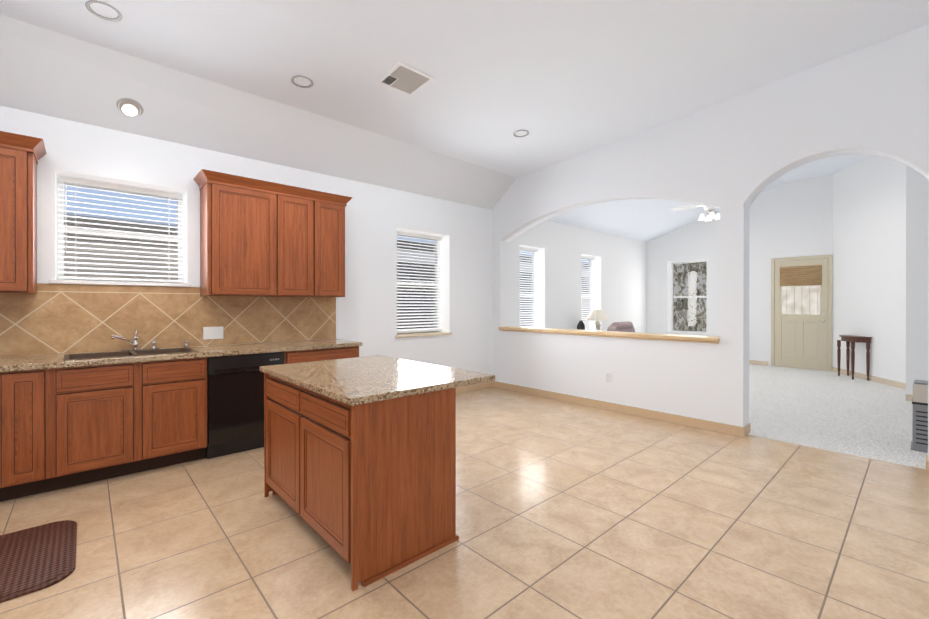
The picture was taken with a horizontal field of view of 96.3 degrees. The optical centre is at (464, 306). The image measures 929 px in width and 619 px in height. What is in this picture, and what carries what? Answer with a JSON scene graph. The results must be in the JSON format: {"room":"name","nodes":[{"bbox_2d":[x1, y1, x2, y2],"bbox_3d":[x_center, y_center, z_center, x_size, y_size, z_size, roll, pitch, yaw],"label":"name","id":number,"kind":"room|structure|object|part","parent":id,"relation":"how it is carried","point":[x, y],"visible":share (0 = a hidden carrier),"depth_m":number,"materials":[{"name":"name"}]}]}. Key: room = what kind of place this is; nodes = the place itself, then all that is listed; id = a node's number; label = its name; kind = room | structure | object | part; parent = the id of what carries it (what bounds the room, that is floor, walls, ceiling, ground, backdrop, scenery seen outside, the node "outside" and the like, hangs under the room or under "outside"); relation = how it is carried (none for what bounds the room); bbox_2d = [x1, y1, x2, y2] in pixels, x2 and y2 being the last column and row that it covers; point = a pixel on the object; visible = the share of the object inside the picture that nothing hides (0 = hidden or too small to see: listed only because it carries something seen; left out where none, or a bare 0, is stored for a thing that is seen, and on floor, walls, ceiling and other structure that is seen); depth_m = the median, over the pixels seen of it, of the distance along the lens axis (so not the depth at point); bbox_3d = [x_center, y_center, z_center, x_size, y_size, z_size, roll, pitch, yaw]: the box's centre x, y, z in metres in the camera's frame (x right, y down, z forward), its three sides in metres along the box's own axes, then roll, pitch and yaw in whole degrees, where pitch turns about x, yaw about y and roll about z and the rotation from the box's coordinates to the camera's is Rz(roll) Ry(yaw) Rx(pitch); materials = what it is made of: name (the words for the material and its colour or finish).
{"room":"kitchen","nodes":[
{"label":"kitchen","id":0,"kind":"room"},
{"bbox_2d":[0,106,491,373],"bbox_3d":[-1.869,-0.651,4.792,6.410,3.900,0.300,0,0,-42],"label":"wall","id":1,"kind":"structure","parent":0,"point":[377,218],"depth_m":5.09,"materials":[{"name":"white paint"}]},
{"bbox_2d":[0,131,46,293],"bbox_3d":[-3.583,-0.649,2.754,1.139,1.105,0.395,0,0,-42],"label":"upper cabinet","id":2,"kind":"object","parent":1,"relation":"attached to","point":[21,156],"visible":1,"depth_m":2.95,"materials":[{"name":"brown wood"}]},
{"bbox_2d":[49,175,191,286],"bbox_3d":[-3.022,-0.634,3.711,0.950,0.906,0.313,0,0,-42],"label":"sink window","id":3,"kind":"structure","parent":1,"relation":"in","point":[62,228],"depth_m":3.71,"materials":[{"name":"white plastic"}]},
{"bbox_3d":[-3.108,-0.644,3.806,0.800,0.800,0.006,0,0,-42],"label":"glass","id":4,"kind":"part","parent":3,"relation":"part of","materials":[{"name":"clear glass"}]},
{"bbox_2d":[0,283,335,357],"bbox_3d":[-2.824,0.103,3.712,3.538,0.564,0.009,0,0,-42],"label":"tile backsplash","id":5,"kind":"structure","parent":1,"relation":"attached to","point":[50,319],"depth_m":3.69,"materials":[{"name":"beige tile"}]},
{"bbox_2d":[203,326,222,339],"bbox_3d":[-2.440,0.260,4.047,0.170,0.120,0.012,0,0,-42],"label":"light switch","id":6,"kind":"object","parent":5,"relation":"attached to","point":[212,332],"visible":1,"depth_m":4.04,"materials":[{"name":"white plastic"}]},
{"bbox_2d":[198,177,285,296],"bbox_3d":[-2.170,-0.615,4.078,0.663,1.030,0.341,0,0,-42],"label":"upper cabinet","id":7,"kind":"object","parent":1,"relation":"attached to","point":[261,238],"depth_m":3.93,"materials":[{"name":"brown wood"}]},
{"bbox_2d":[286,193,321,296],"bbox_3d":[-1.839,-0.616,4.380,0.516,1.030,0.341,0,0,-42],"label":"upper cabinet","id":8,"kind":"object","parent":1,"relation":"attached to","point":[303,214],"depth_m":4.32,"materials":[{"name":"brown wood"}]},
{"bbox_2d":[322,197,345,296],"bbox_3d":[-1.592,-0.616,4.605,0.433,1.030,0.341,0,0,-42],"label":"upper cabinet","id":9,"kind":"object","parent":1,"relation":"attached to","point":[333,212],"depth_m":4.54,"materials":[{"name":"brown wood"}]},
{"bbox_2d":[395,231,451,337],"bbox_3d":[-0.642,-0.309,5.881,0.970,1.446,0.313,0,0,-42],"label":"kitchen window","id":10,"kind":"structure","parent":1,"relation":"in","point":[417,332],"depth_m":5.96,"materials":[{"name":"white plastic"}]},
{"bbox_3d":[-0.729,-0.319,5.976,0.820,1.340,0.006,0,0,-42],"label":"glass","id":11,"kind":"part","parent":10,"relation":"part of","materials":[{"name":"clear glass"}]},
{"bbox_3d":[-0.724,-0.319,5.971,0.906,1.426,0.070,0,0,-42],"label":"frame","id":12,"kind":"part","parent":10,"relation":"part of","materials":[{"name":"white plastic"}]},
{"bbox_2d":[456,381,491,392],"bbox_3d":[-0.544,1.249,5.791,2.610,0.095,0.011,0,0,-42],"label":"baseboard","id":13,"kind":"structure","parent":1,"relation":"attached to","point":[486,384],"depth_m":6.41,"materials":[{"name":"beige wood"}]},
{"bbox_2d":[0,387,928,618],"bbox_3d":[0.521,1.365,1.947,6.505,0.120,7.730,0,0,-42],"label":"floor","id":14,"kind":"structure","parent":0,"point":[566,510],"depth_m":2.36,"materials":[{"name":"tile"}]},
{"bbox_2d":[0,368,51,501],"bbox_3d":[-3.148,0.865,3.001,0.257,0.875,0.621,0,0,-42],"label":"base cabinet","id":15,"kind":"object","parent":14,"relation":"on","point":[25,397],"depth_m":2.79,"materials":[{"name":"brown wood"}]},
{"bbox_2d":[0,520,76,602],"bbox_3d":[-2.375,1.295,2.041,0.690,0.018,0.770,0,0,-42],"label":"kitchen mat","id":16,"kind":"object","parent":14,"relation":"on","point":[36,558],"visible":0.98,"depth_m":2.13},
{"bbox_2d":[52,364,139,490],"bbox_3d":[-2.878,0.865,3.248,0.475,0.875,0.620,0,0,-42],"label":"base cabinet","id":17,"kind":"object","parent":14,"relation":"on","point":[68,420],"depth_m":3.02,"materials":[{"name":"brown wood"}]},
{"bbox_2d":[0,340,361,371],"bbox_3d":[-2.607,0.406,3.481,3.530,0.039,0.640,0,0,-42],"label":"countertop","id":18,"kind":"structure","parent":17,"relation":"on","point":[26,363],"depth_m":3.37,"materials":[{"name":"beige stone"}]},
{"bbox_2d":[64,348,195,359],"bbox_3d":[-2.708,0.482,3.407,0.824,0.197,0.444,0,0,-42],"label":"sink","id":19,"kind":"object","parent":18,"relation":"in","point":[135,351],"depth_m":3.47,"materials":[{"name":"black metal"}]},
{"bbox_2d":[111,328,155,351],"bbox_3d":[-2.819,0.291,3.573,0.339,0.191,0.178,0,0,-42],"label":"faucet","id":20,"kind":"object","parent":18,"relation":"on","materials":[{"name":"silver metal"}]},
{"bbox_2d":[140,356,211,471],"bbox_3d":[-2.532,0.864,3.563,0.461,0.875,0.620,0,0,-42],"label":"base cabinet","id":21,"kind":"object","parent":14,"relation":"on","point":[173,393],"depth_m":3.34,"materials":[{"name":"brown wood"}]},
{"bbox_2d":[205,352,283,458],"bbox_3d":[-2.103,0.865,3.902,0.612,0.871,0.604,0,0,-42],"label":"dishwasher","id":22,"kind":"object","parent":14,"relation":"on","point":[235,403],"visible":0.73,"depth_m":3.64,"materials":[{"name":"black metal"}]},
{"bbox_2d":[260,348,358,363],"bbox_3d":[-1.610,0.862,4.404,0.778,0.875,0.620,0,0,-42],"label":"base cabinet","id":23,"kind":"object","parent":14,"relation":"on","point":[317,354],"depth_m":4.14,"materials":[{"name":"brown wood"}]},
{"bbox_2d":[261,371,458,590],"bbox_3d":[-0.701,0.876,2.583,0.639,0.855,1.284,0,0,-42],"label":"kitchen island","id":24,"kind":"object","parent":14,"relation":"on","point":[360,464],"depth_m":2.13,"materials":[{"name":"brown wood"}]},
{"bbox_2d":[260,355,494,406],"bbox_3d":[-0.610,0.431,2.677,0.940,0.034,1.336,0,0,-42],"label":"island countertop","id":25,"kind":"structure","parent":24,"relation":"on","point":[356,382],"depth_m":2.41,"materials":[{"name":"beige stone"}]},
{"bbox_2d":[0,0,928,209],"bbox_3d":[0.654,-1.962,1.872,6.610,0.974,7.450,0,0,-42],"label":"ceiling","id":26,"kind":"structure","parent":0,"point":[560,80],"depth_m":3.45,"materials":[{"name":"white paint"}]},
{"bbox_2d":[85,0,121,21],"bbox_3d":[-2.394,-1.988,2.765,0.188,0.075,0.188,0,0,-42],"label":"recessed light","id":27,"kind":"object","parent":26,"relation":"in","point":[89,9],"visible":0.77,"depth_m":2.76,"materials":[{"name":"grey"}]},
{"bbox_2d":[116,98,143,115],"bbox_3d":[-2.808,-1.659,3.492,0.188,0.118,0.150,0,0,-42],"label":"recessed light","id":28,"kind":"object","parent":26,"relation":"in","point":[130,107],"visible":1,"depth_m":3.48,"materials":[{"name":"grey"}]},
{"bbox_2d":[291,75,313,87],"bbox_3d":[-1.419,-1.990,3.642,0.188,0.075,0.188,0,0,-42],"label":"recessed light","id":29,"kind":"object","parent":26,"relation":"in","point":[300,86],"visible":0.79,"depth_m":3.64,"materials":[{"name":"grey"}]},
{"bbox_2d":[376,61,434,96],"bbox_3d":[-0.521,-1.996,3.678,0.370,0.031,0.370,0,0,-42],"label":"ceiling vent","id":30,"kind":"object","parent":26,"relation":"in","point":[403,78],"visible":1,"depth_m":3.67,"materials":[{"name":"white metal"}]},
{"bbox_2d":[513,130,528,136],"bbox_3d":[0.656,-2.025,4.818,0.188,0.075,0.188,0,0,-42],"label":"recessed light","id":31,"kind":"object","parent":26,"relation":"in","point":[521,136],"visible":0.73,"depth_m":4.82,"materials":[{"name":"grey"}]},
{"bbox_2d":[509,220,645,332],"bbox_3d":[2.591,-1.011,9.139,6.040,4.600,0.300,0,0,-42],"label":"wall","id":32,"kind":"structure","parent":0,"point":[619,278],"depth_m":8.69,"materials":[{"name":"white paint"}]},
{"bbox_2d":[520,247,537,326],"bbox_3d":[1.181,-0.208,7.826,0.815,1.796,0.313,0,0,-42],"label":"living room window","id":33,"kind":"structure","parent":32,"relation":"in","point":[533,288],"depth_m":7.97,"materials":[{"name":"white plastic"}]},
{"bbox_3d":[1.094,-0.218,7.921,0.665,1.690,0.006,0,0,-42],"label":"glass","id":34,"kind":"part","parent":33,"relation":"part of","materials":[{"name":"clear glass"}]},
{"bbox_2d":[581,256,594,329],"bbox_3d":[2.694,-0.211,9.206,0.880,1.796,0.313,0,0,-42],"label":"living room window","id":35,"kind":"structure","parent":32,"relation":"in","point":[589,324],"depth_m":9.37,"materials":[{"name":"white plastic"}]},
{"bbox_3d":[2.608,-0.221,9.300,0.730,1.690,0.006,0,0,-42],"label":"glass","id":36,"kind":"part","parent":35,"relation":"part of","materials":[{"name":"clear glass"}]},
{"bbox_2d":[547,154,871,241],"bbox_3d":[5.256,-2.175,6.207,6.245,1.041,7.660,0,0,-42],"label":"ceiling","id":37,"kind":"structure","parent":0,"point":[645,220],"depth_m":8.60,"materials":[{"name":"white paint"}]},
{"bbox_2d":[670,201,719,220],"bbox_3d":[4.327,-1.972,7.403,1.294,0.869,1.245,0,0,-42],"label":"ceiling fan","id":38,"kind":"object","parent":37,"relation":"hanging from","point":[709,210],"visible":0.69,"depth_m":7.39,"materials":[{"name":"white"}]},
{"bbox_2d":[492,24,928,460],"bbox_3d":[2.787,-0.650,4.285,0.210,3.900,7.740,0,0,-42],"label":"wall","id":39,"kind":"structure","parent":0,"point":[732,159],"depth_m":4.32,"materials":[{"name":"white paint"}]},
{"bbox_2d":[498,326,719,343],"bbox_3d":[1.676,0.356,5.507,0.300,0.058,3.076,0,0,-42],"label":"sill","id":40,"kind":"structure","parent":39,"relation":"on","point":[678,337],"depth_m":5.08,"materials":[{"name":"brown wood"}]},
{"bbox_2d":[606,373,611,382],"bbox_3d":[1.803,0.898,5.205,0.009,0.118,0.075,0,0,-42],"label":"outlet","id":41,"kind":"object","parent":39,"relation":"attached to","point":[608,377],"visible":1,"depth_m":5.20,"materials":[{"name":"white plastic"}]},
{"bbox_2d":[492,381,745,436],"bbox_3d":[1.611,1.250,5.414,0.011,0.095,3.471,0,0,-42],"label":"baseboard","id":42,"kind":"structure","parent":39,"relation":"attached to","point":[744,431],"depth_m":4.96,"materials":[{"name":"beige wood"}]},
{"bbox_2d":[926,460,928,473],"bbox_3d":[4.452,1.257,2.296,0.011,0.095,2.552,0,0,-42],"label":"baseboard","id":43,"kind":"structure","parent":39,"relation":"attached to","point":[927,462],"depth_m":3.23,"materials":[{"name":"beige wood"}]},
{"bbox_2d":[646,174,832,370],"bbox_3d":[6.130,-1.012,9.665,0.300,4.600,3.690,0,0,-42],"label":"wall","id":44,"kind":"structure","parent":0,"point":[792,219],"depth_m":9.10,"materials":[{"name":"white paint"}]},
{"bbox_2d":[666,260,707,334],"bbox_3d":[5.532,-0.219,10.291,0.313,1.806,0.960,0,0,-42],"label":"living room window","id":45,"kind":"structure","parent":44,"relation":"in","point":[696,332],"depth_m":10.46,"materials":[{"name":"white plastic"}]},
{"bbox_2d":[749,360,767,365],"bbox_3d":[5.671,1.240,9.941,0.012,0.095,2.610,0,0,-42],"label":"baseboard","id":46,"kind":"structure","parent":44,"relation":"attached to","point":[754,362],"depth_m":9.10,"materials":[{"name":"beige wood"}]},
{"bbox_2d":[771,254,831,370],"bbox_3d":[6.886,0.135,8.543,0.093,2.310,0.990,0,0,-42],"label":"entry door","id":47,"kind":"structure","parent":44,"relation":"in","point":[801,305],"depth_m":8.54,"materials":[{"name":"beige paint"}]},
{"bbox_2d":[780,265,821,285],"bbox_3d":[6.899,-0.621,8.553,0.017,0.410,0.682,0,0,-42],"label":"shade","id":48,"kind":"object","parent":47,"relation":"attached to","point":[790,275],"depth_m":8.54,"materials":[{"name":"brown wood"}]},
{"bbox_2d":[748,364,927,469],"bbox_3d":[5.199,1.353,6.353,6.345,0.124,7.940,0,0,-42],"label":"floor","id":49,"kind":"structure","parent":0,"point":[834,412],"depth_m":5.02,"materials":[{"name":"white carpet"}]},
{"bbox_2d":[577,308,609,330],"bbox_3d":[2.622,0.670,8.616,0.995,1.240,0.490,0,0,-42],"label":"table lamp","id":50,"kind":"object","parent":49,"relation":"on","point":[597,316],"visible":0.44,"depth_m":8.64,"materials":[{"name":"beige fabric"}]},
{"bbox_2d":[577,320,584,329],"bbox_3d":[2.351,0.421,8.396,0.170,0.260,0.170,0,0,-42],"label":"vase","id":51,"kind":"object","parent":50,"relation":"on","point":[580,326],"depth_m":8.34,"materials":[{"name":"black ceramic"}]},
{"bbox_3d":[2.808,0.187,8.784,0.490,0.225,0.490,0,0,-42],"label":"lamp shade","id":52,"kind":"part","parent":50,"relation":"part of","materials":[{"name":"beige fabric"}]},
{"bbox_2d":[607,321,634,331],"bbox_3d":[3.485,0.805,8.191,0.930,0.972,1.088,0,0,-42],"label":"recliner","id":53,"kind":"object","parent":49,"relation":"on","point":[626,326],"visible":0.23,"depth_m":8.34,"materials":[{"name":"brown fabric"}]},
{"bbox_2d":[837,335,871,380],"bbox_3d":[6.943,0.911,7.478,0.264,0.756,0.620,0,0,13],"label":"console table","id":54,"kind":"object","parent":49,"relation":"on","point":[852,339],"visible":1,"depth_m":7.31,"materials":[{"name":"brown wood"}]},
{"bbox_2d":[911,380,927,452],"bbox_3d":[4.202,0.994,3.738,0.240,0.615,0.260,0,0,-42],"label":"air purifier","id":55,"kind":"object","parent":49,"relation":"on","point":[919,441],"visible":1,"depth_m":3.72,"materials":[{"name":"grey plastic"}]},
{"bbox_2d":[833,156,905,382],"bbox_3d":[7.015,-1.006,6.701,0.307,4.600,3.374,0,0,15],"label":"wall","id":56,"kind":"structure","parent":0,"point":[869,246],"depth_m":7.16,"materials":[{"name":"white paint"}]},
{"bbox_2d":[832,367,905,388],"bbox_3d":[6.911,1.247,6.746,2.481,0.095,1.704,0,0,-42],"label":"baseboard","id":57,"kind":"structure","parent":56,"relation":"attached to","point":[859,375],"depth_m":7.08,"materials":[{"name":"beige wood"}]},
{"bbox_2d":[906,165,928,394],"bbox_3d":[7.005,-1.001,4.733,0.150,4.600,2.720,0,0,-42],"label":"wall","id":58,"kind":"structure","parent":0,"point":[917,206],"depth_m":5.62,"materials":[{"name":"white paint"}]},
{"bbox_2d":[906,394,912,400],"bbox_3d":[6.945,1.251,4.683,0.011,0.095,2.720,0,0,-42],"label":"baseboard","id":59,"kind":"structure","parent":58,"relation":"attached to","point":[909,397],"depth_m":5.66,"materials":[{"name":"beige wood"}]},
{"label":"outside","id":60,"kind":"structure","parent":0,"visible":0},
{"bbox_2d":[64,184,588,330],"bbox_3d":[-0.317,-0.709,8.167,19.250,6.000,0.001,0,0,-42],"label":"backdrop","id":61,"kind":"structure","parent":60,"point":[132,230],"depth_m":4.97,"materials":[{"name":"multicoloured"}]},
{"bbox_2d":[674,262,706,331],"bbox_3d":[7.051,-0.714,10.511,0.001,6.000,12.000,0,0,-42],"label":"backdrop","id":62,"kind":"structure","parent":60,"point":[684,318],"depth_m":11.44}
]}

